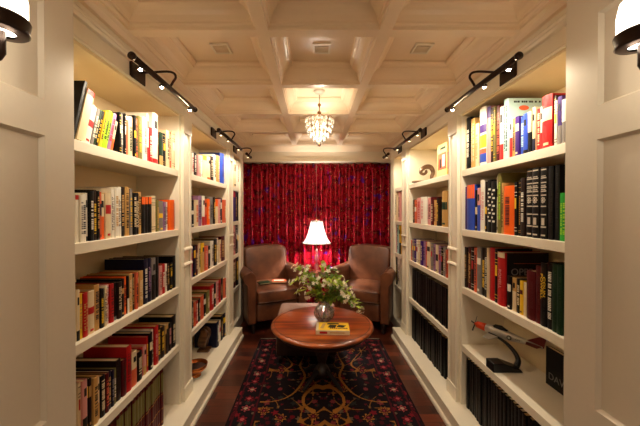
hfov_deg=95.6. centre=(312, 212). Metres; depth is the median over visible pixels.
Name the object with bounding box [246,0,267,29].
trim
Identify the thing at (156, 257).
book
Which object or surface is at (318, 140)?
chandelier
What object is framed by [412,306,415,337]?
book
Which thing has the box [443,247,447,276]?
book
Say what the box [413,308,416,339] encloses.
book
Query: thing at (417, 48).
grille
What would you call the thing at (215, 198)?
book
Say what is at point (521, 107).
picture
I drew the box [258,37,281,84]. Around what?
trim
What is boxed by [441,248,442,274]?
book
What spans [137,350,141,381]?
book
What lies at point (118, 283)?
book
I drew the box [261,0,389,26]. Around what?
trim
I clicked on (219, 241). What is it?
book
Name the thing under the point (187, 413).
baseboard
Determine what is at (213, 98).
trim
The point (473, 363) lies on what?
book
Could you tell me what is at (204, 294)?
book
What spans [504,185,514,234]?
book
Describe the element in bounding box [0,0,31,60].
wall sconce
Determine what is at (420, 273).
book
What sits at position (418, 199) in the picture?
book
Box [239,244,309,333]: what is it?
armchair
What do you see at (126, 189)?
book
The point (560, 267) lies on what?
book
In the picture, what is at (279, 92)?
trim
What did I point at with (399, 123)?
trim
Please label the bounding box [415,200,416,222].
book
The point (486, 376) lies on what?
book
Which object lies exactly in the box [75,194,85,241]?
book
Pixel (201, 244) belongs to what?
book
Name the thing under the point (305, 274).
stem
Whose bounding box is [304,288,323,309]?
stem
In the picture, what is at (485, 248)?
book
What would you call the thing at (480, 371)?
book
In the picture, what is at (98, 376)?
book
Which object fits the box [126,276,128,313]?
book
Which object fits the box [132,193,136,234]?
book
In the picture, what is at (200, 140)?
bookcase
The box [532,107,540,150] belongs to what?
book
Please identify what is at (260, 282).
book
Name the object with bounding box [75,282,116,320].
book
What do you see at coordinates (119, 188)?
book
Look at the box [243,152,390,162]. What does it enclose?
trim
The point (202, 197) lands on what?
book
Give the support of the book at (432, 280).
on the bookcase at (441, 183)
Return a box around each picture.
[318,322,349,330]
[438,151,445,170]
[519,105,528,109]
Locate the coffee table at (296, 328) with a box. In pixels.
[271,306,373,391]
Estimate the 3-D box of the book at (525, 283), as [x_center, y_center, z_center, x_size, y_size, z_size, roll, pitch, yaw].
[1.158,0.442,1.481,0.153,0.172,0.024,0,0,0]
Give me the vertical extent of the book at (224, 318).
0.255 m
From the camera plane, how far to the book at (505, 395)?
1.62 m
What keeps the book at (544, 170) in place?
on the bookcase at (529, 389)
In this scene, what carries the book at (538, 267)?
on the bookcase at (529, 389)
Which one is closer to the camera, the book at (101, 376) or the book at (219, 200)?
the book at (101, 376)
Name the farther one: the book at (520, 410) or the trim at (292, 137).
the trim at (292, 137)
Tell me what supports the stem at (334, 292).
in the vase
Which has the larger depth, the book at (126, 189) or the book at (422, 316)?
the book at (422, 316)
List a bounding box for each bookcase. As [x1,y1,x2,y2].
[73,39,178,425]
[191,124,226,343]
[233,154,239,292]
[395,154,401,293]
[409,124,448,336]
[462,48,565,425]
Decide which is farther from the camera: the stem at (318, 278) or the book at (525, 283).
the stem at (318, 278)
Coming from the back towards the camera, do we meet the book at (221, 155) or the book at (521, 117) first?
the book at (221, 155)
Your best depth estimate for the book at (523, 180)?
1.48 m
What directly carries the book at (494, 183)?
on the bookcase at (529, 389)
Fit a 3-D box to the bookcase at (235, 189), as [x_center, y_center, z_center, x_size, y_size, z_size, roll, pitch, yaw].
[-1.107,0.319,3.573,0.320,2.058,0.340,0,0,0]
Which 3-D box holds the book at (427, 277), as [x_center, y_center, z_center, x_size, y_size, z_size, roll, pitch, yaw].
[1.186,0.765,2.724,0.235,0.322,0.033,0,0,0]
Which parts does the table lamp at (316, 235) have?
lamp shade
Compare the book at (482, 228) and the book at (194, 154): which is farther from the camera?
the book at (194, 154)
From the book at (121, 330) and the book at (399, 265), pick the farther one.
the book at (399, 265)
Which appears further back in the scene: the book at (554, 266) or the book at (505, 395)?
the book at (505, 395)
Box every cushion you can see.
[256,278,296,302]
[277,303,334,315]
[339,278,379,302]
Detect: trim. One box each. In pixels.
[73,0,242,157]
[101,0,253,26]
[128,27,519,36]
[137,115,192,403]
[138,37,271,82]
[184,83,456,87]
[190,88,281,111]
[199,148,233,335]
[214,112,423,115]
[218,116,287,130]
[234,131,402,133]
[234,158,242,316]
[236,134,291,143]
[243,146,390,151]
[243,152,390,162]
[243,160,390,161]
[245,144,388,145]
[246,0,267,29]
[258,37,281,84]
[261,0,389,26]
[270,37,375,82]
[274,88,288,113]
[283,88,356,111]
[283,116,292,131]
[289,134,296,144]
[290,116,346,130]
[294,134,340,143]
[337,134,345,144]
[342,116,353,131]
[342,134,398,143]
[348,116,418,130]
[349,88,366,113]
[356,88,450,111]
[360,37,388,84]
[369,37,507,82]
[380,0,404,29]
[390,158,401,316]
[391,8,565,157]
[394,0,549,26]
[401,149,435,335]
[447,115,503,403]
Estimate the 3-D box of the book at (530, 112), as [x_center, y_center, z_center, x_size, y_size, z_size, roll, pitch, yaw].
[1.143,-0.400,1.438,0.143,0.205,0.023,0,0,0]
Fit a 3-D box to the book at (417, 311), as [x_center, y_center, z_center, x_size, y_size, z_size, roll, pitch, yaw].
[1.195,1.186,2.998,0.235,0.335,0.035,0,0,0]
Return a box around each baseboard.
[162,313,243,425]
[391,315,480,425]
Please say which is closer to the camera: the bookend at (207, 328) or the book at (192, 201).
the book at (192, 201)
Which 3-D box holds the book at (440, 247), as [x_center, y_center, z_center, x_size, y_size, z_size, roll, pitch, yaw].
[1.162,0.400,2.477,0.170,0.238,0.046,0,0,0]
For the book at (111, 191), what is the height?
0.237 m
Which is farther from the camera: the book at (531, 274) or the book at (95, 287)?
the book at (531, 274)
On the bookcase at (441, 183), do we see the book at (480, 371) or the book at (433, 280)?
the book at (433, 280)
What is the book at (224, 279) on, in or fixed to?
on the bookcase at (200, 140)
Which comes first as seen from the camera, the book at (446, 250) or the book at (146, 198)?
the book at (146, 198)
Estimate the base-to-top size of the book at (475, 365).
0.345 m
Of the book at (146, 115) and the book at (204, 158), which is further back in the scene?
the book at (204, 158)
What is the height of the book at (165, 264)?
0.186 m
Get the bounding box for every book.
[74,81,87,138]
[75,88,94,141]
[75,189,113,237]
[75,190,96,239]
[75,191,93,240]
[75,193,87,240]
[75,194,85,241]
[75,195,78,242]
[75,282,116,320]
[75,283,113,322]
[75,284,98,330]
[75,289,79,341]
[76,278,123,316]
[76,358,120,401]
[76,368,115,403]
[76,369,113,406]
[76,370,110,408]
[76,372,108,413]
[76,374,104,417]
[76,375,97,425]
[76,377,91,425]
[76,378,87,425]
[76,382,80,425]
[77,188,118,237]
[77,281,121,318]
[79,195,83,241]
[79,290,93,334]
[79,292,87,337]
[79,293,81,338]
[80,276,125,314]
[83,344,131,392]
[84,105,96,142]
[86,187,120,236]
[87,273,132,311]
[87,378,87,422]
[90,109,99,143]
[93,110,101,144]
[95,111,104,145]
[96,191,99,239]
[97,272,137,308]
[98,111,107,146]
[98,376,99,419]
[99,270,142,306]
[99,284,108,323]
[99,286,107,324]
[99,287,106,326]
[99,288,103,328]
[100,192,101,239]
[101,110,112,148]
[101,193,110,238]
[101,194,103,238]
[105,258,147,304]
[107,113,116,148]
[108,336,147,371]
[108,413,119,425]
[110,121,117,149]
[112,112,121,152]
[112,332,152,369]
[113,257,150,301]
[117,329,152,349]
[120,410,123,425]
[121,112,157,163]
[121,113,122,152]
[121,187,124,236]
[121,358,125,396]
[122,113,125,153]
[122,324,158,364]
[123,256,158,296]
[123,405,127,425]
[124,187,128,235]
[125,113,148,160]
[126,115,135,156]
[126,116,127,154]
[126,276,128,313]
[128,116,131,155]
[128,402,130,425]
[129,189,131,234]
[131,344,145,374]
[131,347,142,375]
[131,349,136,386]
[131,398,135,425]
[132,192,140,233]
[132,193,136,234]
[132,274,133,309]
[134,394,138,425]
[135,323,167,354]
[136,116,141,158]
[136,118,137,157]
[136,193,138,233]
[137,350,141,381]
[138,314,175,348]
[138,322,170,351]
[138,391,141,425]
[141,196,155,231]
[141,197,144,233]
[141,388,144,425]
[142,117,146,160]
[144,255,175,287]
[144,385,148,425]
[145,197,147,232]
[147,382,150,425]
[148,197,151,232]
[149,127,151,161]
[150,379,153,425]
[151,257,155,299]
[153,377,155,425]
[155,200,158,231]
[155,374,157,425]
[157,371,159,425]
[158,130,169,166]
[158,132,162,164]
[158,325,159,360]
[159,200,173,229]
[159,201,162,230]
[159,263,164,293]
[159,265,161,295]
[160,325,164,358]
[160,368,163,425]
[163,133,165,165]
[163,202,165,230]
[165,263,171,289]
[165,264,166,291]
[167,264,168,290]
[169,131,170,167]
[170,131,174,168]
[191,152,193,174]
[191,196,201,225]
[191,200,193,226]
[192,152,195,174]
[192,239,216,265]
[192,241,213,267]
[192,243,199,273]
[192,245,197,274]
[192,283,213,310]
[192,290,209,313]
[192,293,205,315]
[192,295,203,319]
[192,298,199,321]
[192,300,197,323]
[193,238,217,263]
[193,246,195,276]
[193,301,195,326]
[194,200,197,226]
[194,320,218,347]
[196,154,215,180]
[196,155,200,176]
[196,282,215,306]
[198,280,218,304]
[199,153,223,183]
[199,236,224,260]
[200,243,203,272]
[201,155,206,178]
[201,196,204,225]
[201,279,220,301]
[203,277,222,299]
[204,245,207,270]
[205,197,212,224]
[205,199,206,224]
[207,156,209,178]
[207,199,209,224]
[208,246,209,268]
[209,156,213,180]
[209,314,222,339]
[213,197,214,223]
[215,198,221,222]
[215,199,217,223]
[215,313,225,336]
[216,155,219,181]
[218,199,220,222]
[218,240,220,262]
[219,320,220,342]
[222,200,225,222]
[223,278,225,297]
[233,159,235,186]
[233,191,234,220]
[233,225,234,254]
[233,258,235,287]
[235,192,236,220]
[235,225,237,253]
[236,160,238,187]
[236,256,238,285]
[237,192,238,220]
[257,280,270,284]
[272,279,286,282]
[316,322,349,334]
[395,192,397,220]
[396,257,397,283]
[397,225,398,252]
[397,258,401,286]
[398,191,401,220]
[399,225,401,253]
[412,239,413,260]
[412,268,417,297]
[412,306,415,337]
[413,200,414,222]
[413,269,418,298]
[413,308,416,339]
[414,239,433,261]
[414,270,415,300]
[414,309,417,341]
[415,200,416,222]
[416,240,417,262]
[416,271,422,302]
[416,310,418,342]
[417,198,420,223]
[417,311,419,343]
[418,240,436,263]
[418,272,418,303]
[418,312,420,345]
[419,272,424,304]
[420,241,423,265]
[420,273,426,305]
[420,315,423,349]
[421,197,430,224]
[422,274,427,306]
[422,316,424,350]
[423,241,445,266]
[423,275,424,307]
[423,317,427,352]
[425,275,429,308]
[425,319,428,354]
[426,277,433,311]
[427,242,446,268]
[427,322,431,358]
[428,198,430,224]
[428,278,435,312]
[429,323,433,360]
[430,279,436,314]
[431,197,441,224]
[431,243,447,270]
[431,325,434,361]
[432,280,432,315]
[432,326,436,363]
[433,280,438,316]
[433,328,437,366]
[434,200,436,225]
[434,244,447,271]
[434,281,440,318]
[436,245,447,272]
[436,329,439,369]
[437,198,441,225]
[437,282,442,319]
[438,283,444,321]
[438,331,441,371]
[439,246,447,273]
[440,284,445,322]
[440,333,444,372]
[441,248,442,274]
[441,285,447,324]
[441,335,446,376]
[442,191,447,226]
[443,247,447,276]
[443,287,447,326]
[443,337,447,378]
[445,288,447,328]
[446,250,447,277]
[465,119,466,168]
[465,187,466,228]
[465,247,467,287]
[466,116,479,168]
[466,358,470,408]
[467,184,480,229]
[468,247,476,288]
[469,360,472,411]
[471,118,479,167]
[471,248,473,290]
[472,362,475,414]
[474,248,476,291]
[474,365,478,417]
[475,123,479,166]
[475,190,477,230]
[476,367,481,420]
[477,188,480,230]
[477,247,489,294]
[478,370,483,425]
[480,106,488,164]
[480,180,487,231]
[482,248,484,295]
[482,372,486,425]
[484,375,489,425]
[485,182,487,231]
[485,248,486,297]
[487,106,493,162]
[487,180,496,231]
[487,248,489,298]
[488,378,492,425]
[490,247,528,300]
[491,107,493,161]
[491,181,496,232]
[491,381,496,425]
[493,106,496,161]
[493,384,499,425]
[495,249,531,302]
[496,105,503,160]
[496,387,502,425]
[497,173,526,233]
[497,251,548,306]
[500,106,503,159]
[500,390,505,425]
[502,183,514,233]
[503,393,509,425]
[504,98,541,158]
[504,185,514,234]
[507,275,526,309]
[507,397,513,425]
[510,117,514,156]
[511,400,517,425]
[512,118,514,156]
[512,277,526,311]
[514,182,518,235]
[514,404,521,425]
[515,116,522,155]
[517,278,526,313]
[518,180,520,235]
[518,408,525,425]
[520,178,526,236]
[520,280,526,314]
[521,117,522,153]
[522,412,530,425]
[523,113,527,153]
[524,282,526,316]
[526,168,532,236]
[527,270,535,321]
[528,111,531,151]
[528,416,540,425]
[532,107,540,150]
[532,167,540,237]
[536,265,540,323]
[537,108,540,149]
[540,107,541,148]
[540,166,548,238]
[540,262,547,327]
[542,93,565,148]
[546,346,563,395]
[547,262,564,329]
[548,165,554,239]
[552,263,564,332]
[554,95,565,129]
[554,100,557,144]
[555,164,564,240]
[557,96,565,144]
[557,264,564,335]
[560,193,564,240]
[562,99,565,142]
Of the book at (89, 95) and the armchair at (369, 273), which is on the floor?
the armchair at (369, 273)
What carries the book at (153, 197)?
on the bookcase at (94, 166)
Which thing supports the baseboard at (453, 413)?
attached to the wall at (602, 270)
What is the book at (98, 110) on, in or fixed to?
on the bookcase at (94, 166)
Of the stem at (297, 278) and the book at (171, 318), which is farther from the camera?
the stem at (297, 278)
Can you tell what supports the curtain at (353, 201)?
hanging from the wall at (243, 163)
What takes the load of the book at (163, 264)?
on the bookcase at (94, 166)
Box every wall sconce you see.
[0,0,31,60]
[612,0,639,69]
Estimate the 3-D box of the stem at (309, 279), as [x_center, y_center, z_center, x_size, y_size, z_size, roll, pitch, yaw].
[-0.001,0.756,2.594,0.258,0.345,0.098,0,1,28]
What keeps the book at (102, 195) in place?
on the bookcase at (94, 166)
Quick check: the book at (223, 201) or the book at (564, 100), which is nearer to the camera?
the book at (564, 100)
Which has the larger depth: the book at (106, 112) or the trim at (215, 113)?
the trim at (215, 113)
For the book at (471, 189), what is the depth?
1.95 m
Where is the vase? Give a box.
[314,299,333,321]
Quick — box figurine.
[412,164,434,182]
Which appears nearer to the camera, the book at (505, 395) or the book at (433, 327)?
the book at (505, 395)
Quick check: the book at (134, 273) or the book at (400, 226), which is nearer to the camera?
the book at (134, 273)
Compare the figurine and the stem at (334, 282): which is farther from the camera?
the figurine
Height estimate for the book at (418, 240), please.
0.243 m
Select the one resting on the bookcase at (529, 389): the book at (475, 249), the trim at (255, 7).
the book at (475, 249)
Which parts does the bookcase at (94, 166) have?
panel, panel, shelf, shelf, shelf, shelf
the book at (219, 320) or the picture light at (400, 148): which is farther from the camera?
the picture light at (400, 148)
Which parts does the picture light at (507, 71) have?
arm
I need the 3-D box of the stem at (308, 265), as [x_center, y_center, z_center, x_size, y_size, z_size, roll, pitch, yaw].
[0.025,0.684,2.533,0.194,0.489,0.133,0,0,0]
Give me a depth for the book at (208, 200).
2.68 m
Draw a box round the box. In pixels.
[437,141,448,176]
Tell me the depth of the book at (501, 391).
1.65 m
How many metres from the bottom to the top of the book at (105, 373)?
0.184 m
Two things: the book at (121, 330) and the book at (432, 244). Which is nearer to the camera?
the book at (121, 330)
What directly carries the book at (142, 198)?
on the bookcase at (94, 166)
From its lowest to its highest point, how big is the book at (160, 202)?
0.194 m
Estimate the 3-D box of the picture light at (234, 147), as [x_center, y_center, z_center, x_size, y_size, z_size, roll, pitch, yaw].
[-0.844,-0.751,3.514,0.206,0.168,0.224,0,0,0]
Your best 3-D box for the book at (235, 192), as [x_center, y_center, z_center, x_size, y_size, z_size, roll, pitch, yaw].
[-1.086,-0.082,3.655,0.244,0.367,0.066,0,0,0]
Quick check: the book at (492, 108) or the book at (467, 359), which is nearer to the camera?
the book at (492, 108)
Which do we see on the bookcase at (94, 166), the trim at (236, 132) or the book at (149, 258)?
the book at (149, 258)
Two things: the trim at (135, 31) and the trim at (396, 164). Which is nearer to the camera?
the trim at (135, 31)
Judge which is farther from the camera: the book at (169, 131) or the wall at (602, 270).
the book at (169, 131)
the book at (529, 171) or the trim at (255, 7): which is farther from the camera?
the book at (529, 171)
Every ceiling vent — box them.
[209,43,232,53]
[313,43,330,53]
[410,43,434,53]
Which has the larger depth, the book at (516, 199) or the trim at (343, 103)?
the trim at (343, 103)
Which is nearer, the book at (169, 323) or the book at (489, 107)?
the book at (489, 107)
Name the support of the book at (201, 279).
on the bookcase at (200, 140)
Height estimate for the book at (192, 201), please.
0.217 m
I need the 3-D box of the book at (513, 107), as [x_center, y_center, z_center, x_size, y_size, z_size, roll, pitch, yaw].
[1.185,-0.466,1.614,0.230,0.333,0.038,0,0,0]
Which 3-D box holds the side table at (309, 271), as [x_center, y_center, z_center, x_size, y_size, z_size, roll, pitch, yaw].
[0.053,1.169,4.210,0.390,0.580,0.390,0,0,0]
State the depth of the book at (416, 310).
3.03 m
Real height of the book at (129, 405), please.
0.355 m
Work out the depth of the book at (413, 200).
3.10 m
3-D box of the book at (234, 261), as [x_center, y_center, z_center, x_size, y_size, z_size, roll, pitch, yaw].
[-1.086,0.740,3.580,0.251,0.358,0.135,0,0,0]
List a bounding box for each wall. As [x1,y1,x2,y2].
[0,0,75,425]
[243,163,390,235]
[563,0,639,425]
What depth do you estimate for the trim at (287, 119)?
2.93 m
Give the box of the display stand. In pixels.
[486,332,522,372]
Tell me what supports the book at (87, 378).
on the bookcase at (94, 166)
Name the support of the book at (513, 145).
on the bookcase at (529, 389)
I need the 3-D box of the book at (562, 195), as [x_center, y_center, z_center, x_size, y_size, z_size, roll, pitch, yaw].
[1.145,0.018,1.254,0.136,0.209,0.033,0,0,0]
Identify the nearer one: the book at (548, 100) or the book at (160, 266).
the book at (548, 100)
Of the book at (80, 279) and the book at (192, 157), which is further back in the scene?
the book at (192, 157)
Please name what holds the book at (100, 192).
on the bookcase at (94, 166)
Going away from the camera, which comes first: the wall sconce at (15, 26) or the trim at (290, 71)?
the wall sconce at (15, 26)
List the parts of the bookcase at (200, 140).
panel, panel, shelf, shelf, shelf, shelf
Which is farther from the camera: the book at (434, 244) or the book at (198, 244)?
the book at (434, 244)
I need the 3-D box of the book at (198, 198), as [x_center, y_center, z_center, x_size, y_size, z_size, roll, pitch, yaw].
[-1.053,-0.017,2.486,0.184,0.257,0.069,0,0,0]
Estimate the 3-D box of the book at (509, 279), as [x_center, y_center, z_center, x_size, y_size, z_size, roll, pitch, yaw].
[1.150,0.436,1.593,0.154,0.182,0.028,0,0,0]
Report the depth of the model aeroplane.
1.82 m
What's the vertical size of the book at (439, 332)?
0.335 m
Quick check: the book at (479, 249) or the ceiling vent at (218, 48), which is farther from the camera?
the book at (479, 249)
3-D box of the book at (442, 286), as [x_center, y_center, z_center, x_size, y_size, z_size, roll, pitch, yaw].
[1.186,0.768,2.413,0.235,0.322,0.033,0,0,0]
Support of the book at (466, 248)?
on the bookcase at (529, 389)
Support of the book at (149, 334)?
on the bookcase at (94, 166)
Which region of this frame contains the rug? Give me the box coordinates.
[225,338,424,425]
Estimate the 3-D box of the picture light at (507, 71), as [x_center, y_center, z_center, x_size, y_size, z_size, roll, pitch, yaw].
[0.950,-0.735,1.579,0.206,0.168,0.674,0,0,0]
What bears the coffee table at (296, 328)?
on the rug
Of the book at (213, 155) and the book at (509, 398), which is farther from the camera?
the book at (213, 155)
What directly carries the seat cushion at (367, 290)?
on the armchair at (369, 273)
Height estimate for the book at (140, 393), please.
0.355 m
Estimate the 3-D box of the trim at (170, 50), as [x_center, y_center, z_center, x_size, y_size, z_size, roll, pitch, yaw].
[-0.592,-0.964,1.749,0.624,0.110,0.556,0,0,0]
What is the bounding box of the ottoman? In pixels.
[276,303,336,362]
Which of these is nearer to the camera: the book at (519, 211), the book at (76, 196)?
the book at (76, 196)
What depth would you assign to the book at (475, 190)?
1.91 m
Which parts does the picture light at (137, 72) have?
arm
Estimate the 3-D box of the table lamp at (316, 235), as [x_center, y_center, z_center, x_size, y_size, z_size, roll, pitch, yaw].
[0.053,0.466,4.204,0.412,0.825,0.412,0,1,-45]
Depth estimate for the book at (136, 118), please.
1.60 m
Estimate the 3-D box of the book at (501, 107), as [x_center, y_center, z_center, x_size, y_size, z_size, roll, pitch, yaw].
[1.190,-0.453,1.652,0.240,0.306,0.032,0,0,0]
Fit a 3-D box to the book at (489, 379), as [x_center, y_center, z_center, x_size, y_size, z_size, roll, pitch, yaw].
[1.197,1.192,1.780,0.234,0.345,0.029,0,0,0]
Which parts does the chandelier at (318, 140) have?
stem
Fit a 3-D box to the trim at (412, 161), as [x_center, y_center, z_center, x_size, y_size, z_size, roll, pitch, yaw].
[1.188,0.322,3.293,0.330,2.060,0.218,0,0,0]
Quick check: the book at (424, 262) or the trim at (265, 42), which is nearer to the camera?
the trim at (265, 42)
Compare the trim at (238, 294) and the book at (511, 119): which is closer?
the book at (511, 119)
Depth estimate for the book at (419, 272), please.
2.92 m
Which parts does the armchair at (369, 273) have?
arm, backrest, leg, arm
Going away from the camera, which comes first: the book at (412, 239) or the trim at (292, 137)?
the book at (412, 239)
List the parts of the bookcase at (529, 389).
shelf, shelf, shelf, panel, shelf, panel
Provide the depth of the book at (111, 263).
1.67 m
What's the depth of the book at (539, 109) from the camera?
1.39 m
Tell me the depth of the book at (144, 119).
1.66 m
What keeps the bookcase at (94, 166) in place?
on the baseboard at (187, 413)
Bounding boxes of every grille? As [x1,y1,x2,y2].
[212,45,228,51]
[315,45,328,51]
[414,45,430,51]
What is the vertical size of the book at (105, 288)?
0.180 m
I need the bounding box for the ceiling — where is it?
[178,37,465,118]
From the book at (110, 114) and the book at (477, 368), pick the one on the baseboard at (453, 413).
the book at (477, 368)
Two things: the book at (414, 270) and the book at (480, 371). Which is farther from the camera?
the book at (414, 270)
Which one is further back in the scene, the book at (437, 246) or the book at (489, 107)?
the book at (437, 246)
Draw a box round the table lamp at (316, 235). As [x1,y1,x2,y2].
[303,217,330,272]
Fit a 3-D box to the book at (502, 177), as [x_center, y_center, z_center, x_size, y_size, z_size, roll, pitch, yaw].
[1.190,-0.057,1.674,0.239,0.350,0.031,0,0,0]
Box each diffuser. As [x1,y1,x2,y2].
[0,28,15,36]
[628,43,639,49]
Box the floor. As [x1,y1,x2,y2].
[195,315,445,425]
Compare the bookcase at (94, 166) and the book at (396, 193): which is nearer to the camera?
the bookcase at (94, 166)
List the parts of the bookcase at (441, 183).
shelf, shelf, shelf, panel, shelf, panel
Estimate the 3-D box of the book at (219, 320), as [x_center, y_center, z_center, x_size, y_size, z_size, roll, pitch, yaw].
[-1.081,1.239,3.029,0.228,0.230,0.057,0,0,0]
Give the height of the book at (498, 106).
0.325 m
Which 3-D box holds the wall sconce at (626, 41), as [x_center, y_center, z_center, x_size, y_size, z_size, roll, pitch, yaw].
[0.893,-0.423,0.753,0.187,0.298,0.106,0,0,0]
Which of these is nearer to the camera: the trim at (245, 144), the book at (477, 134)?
the book at (477, 134)
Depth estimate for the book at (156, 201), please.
1.81 m
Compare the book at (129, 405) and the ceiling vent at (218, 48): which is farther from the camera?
the ceiling vent at (218, 48)
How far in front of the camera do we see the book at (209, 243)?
2.74 m
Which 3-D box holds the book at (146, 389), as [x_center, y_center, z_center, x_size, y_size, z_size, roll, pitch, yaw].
[-1.085,1.188,1.692,0.244,0.355,0.028,0,0,0]
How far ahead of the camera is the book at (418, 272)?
2.96 m
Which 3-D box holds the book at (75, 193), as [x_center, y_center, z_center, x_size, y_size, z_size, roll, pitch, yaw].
[-1.046,0.018,1.252,0.138,0.209,0.013,0,0,0]
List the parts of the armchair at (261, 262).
arm, leg, backrest, arm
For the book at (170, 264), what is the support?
on the bookcase at (94, 166)
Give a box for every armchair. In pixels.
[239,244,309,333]
[328,244,395,333]
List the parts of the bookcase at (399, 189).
shelf, shelf, shelf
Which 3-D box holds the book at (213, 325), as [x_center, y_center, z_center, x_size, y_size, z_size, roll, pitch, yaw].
[-1.077,1.230,2.953,0.230,0.248,0.079,0,0,0]
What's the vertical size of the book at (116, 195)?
0.244 m
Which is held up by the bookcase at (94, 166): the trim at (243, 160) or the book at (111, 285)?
the book at (111, 285)
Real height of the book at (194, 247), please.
0.250 m
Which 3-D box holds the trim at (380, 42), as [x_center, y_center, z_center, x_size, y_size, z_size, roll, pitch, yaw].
[0.356,-0.957,1.749,0.060,0.124,0.555,0,0,0]
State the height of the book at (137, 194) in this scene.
0.230 m
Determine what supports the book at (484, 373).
on the baseboard at (453, 413)
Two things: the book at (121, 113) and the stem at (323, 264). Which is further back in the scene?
the stem at (323, 264)
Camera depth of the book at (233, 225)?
3.55 m
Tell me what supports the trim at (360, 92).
attached to the ceiling
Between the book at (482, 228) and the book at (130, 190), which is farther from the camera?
the book at (482, 228)
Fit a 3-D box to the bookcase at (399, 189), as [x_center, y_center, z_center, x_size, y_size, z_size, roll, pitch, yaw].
[1.213,0.319,3.573,0.320,2.058,0.340,0,0,0]
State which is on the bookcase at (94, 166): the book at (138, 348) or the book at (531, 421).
the book at (138, 348)
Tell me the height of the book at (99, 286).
0.186 m
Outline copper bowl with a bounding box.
[192,358,207,378]
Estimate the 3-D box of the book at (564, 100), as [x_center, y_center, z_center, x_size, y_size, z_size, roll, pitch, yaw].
[1.146,-0.391,1.242,0.149,0.190,0.019,0,0,0]
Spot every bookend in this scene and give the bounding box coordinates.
[197,329,209,352]
[203,326,211,348]
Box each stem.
[288,276,318,295]
[291,265,322,298]
[293,286,321,300]
[295,263,325,316]
[299,269,321,297]
[299,279,323,300]
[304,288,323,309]
[305,264,318,298]
[306,278,323,301]
[310,275,323,308]
[315,270,323,293]
[319,260,325,314]
[319,277,329,306]
[321,265,331,305]
[322,273,344,317]
[324,267,339,307]
[324,277,338,300]
[324,285,344,300]
[325,278,347,306]
[325,291,352,303]
[327,287,354,301]
[329,291,355,307]
[329,293,360,312]
[329,297,363,313]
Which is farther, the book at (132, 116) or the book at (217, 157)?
the book at (217, 157)
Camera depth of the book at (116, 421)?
1.44 m
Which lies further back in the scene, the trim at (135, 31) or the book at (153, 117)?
the book at (153, 117)
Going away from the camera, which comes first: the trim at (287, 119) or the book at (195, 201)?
the book at (195, 201)
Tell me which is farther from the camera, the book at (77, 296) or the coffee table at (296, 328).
the coffee table at (296, 328)
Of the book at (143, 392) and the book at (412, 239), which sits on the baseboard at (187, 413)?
the book at (143, 392)
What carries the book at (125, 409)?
on the baseboard at (187, 413)
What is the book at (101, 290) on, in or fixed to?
on the bookcase at (94, 166)
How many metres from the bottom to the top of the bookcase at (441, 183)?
2.058 m
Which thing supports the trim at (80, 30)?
attached to the wall at (38, 330)
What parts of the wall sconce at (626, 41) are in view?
lamp shade, arm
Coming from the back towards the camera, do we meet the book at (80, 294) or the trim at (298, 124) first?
the trim at (298, 124)
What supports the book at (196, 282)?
on the bookcase at (200, 140)
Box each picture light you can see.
[127,51,197,111]
[211,127,241,149]
[233,145,251,158]
[382,146,401,158]
[393,127,426,150]
[444,51,522,111]
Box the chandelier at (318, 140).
[305,89,333,146]
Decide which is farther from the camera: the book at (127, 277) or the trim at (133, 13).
the book at (127, 277)
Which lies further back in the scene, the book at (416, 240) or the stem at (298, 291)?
the book at (416, 240)
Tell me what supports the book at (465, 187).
on the bookcase at (529, 389)
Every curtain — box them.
[243,163,315,302]
[316,163,390,301]
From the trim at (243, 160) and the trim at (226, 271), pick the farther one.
the trim at (243, 160)
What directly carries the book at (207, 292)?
on the bookcase at (200, 140)
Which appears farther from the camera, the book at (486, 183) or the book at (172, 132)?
the book at (172, 132)
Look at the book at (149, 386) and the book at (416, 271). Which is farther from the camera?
the book at (416, 271)
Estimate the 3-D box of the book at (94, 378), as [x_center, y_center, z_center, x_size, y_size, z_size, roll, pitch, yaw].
[-1.078,0.835,1.293,0.229,0.207,0.027,0,0,0]
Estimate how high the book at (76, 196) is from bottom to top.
0.197 m
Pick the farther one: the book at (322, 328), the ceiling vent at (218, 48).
the book at (322, 328)
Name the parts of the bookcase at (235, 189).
shelf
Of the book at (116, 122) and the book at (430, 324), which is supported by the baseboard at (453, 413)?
the book at (430, 324)
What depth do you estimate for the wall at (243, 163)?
4.69 m
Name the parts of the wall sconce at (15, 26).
arm, lamp shade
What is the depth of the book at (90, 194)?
1.26 m
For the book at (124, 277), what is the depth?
1.50 m
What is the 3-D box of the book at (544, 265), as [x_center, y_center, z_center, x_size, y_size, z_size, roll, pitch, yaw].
[1.150,0.381,1.356,0.155,0.296,0.034,0,0,0]
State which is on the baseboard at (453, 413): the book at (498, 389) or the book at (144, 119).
the book at (498, 389)
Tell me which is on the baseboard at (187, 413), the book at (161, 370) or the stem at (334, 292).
the book at (161, 370)
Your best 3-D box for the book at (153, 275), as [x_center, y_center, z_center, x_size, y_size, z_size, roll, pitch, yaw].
[-1.080,0.399,1.766,0.230,0.252,0.041,0,0,0]
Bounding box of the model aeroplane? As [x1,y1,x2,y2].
[471,317,545,348]
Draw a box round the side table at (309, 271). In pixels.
[309,271,325,302]
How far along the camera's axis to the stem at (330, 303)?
2.53 m
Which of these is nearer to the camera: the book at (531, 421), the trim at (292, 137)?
the book at (531, 421)
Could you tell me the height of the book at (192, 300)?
0.190 m
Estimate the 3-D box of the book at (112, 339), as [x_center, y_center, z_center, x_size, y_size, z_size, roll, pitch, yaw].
[-1.088,0.831,1.709,0.228,0.207,0.017,0,0,0]

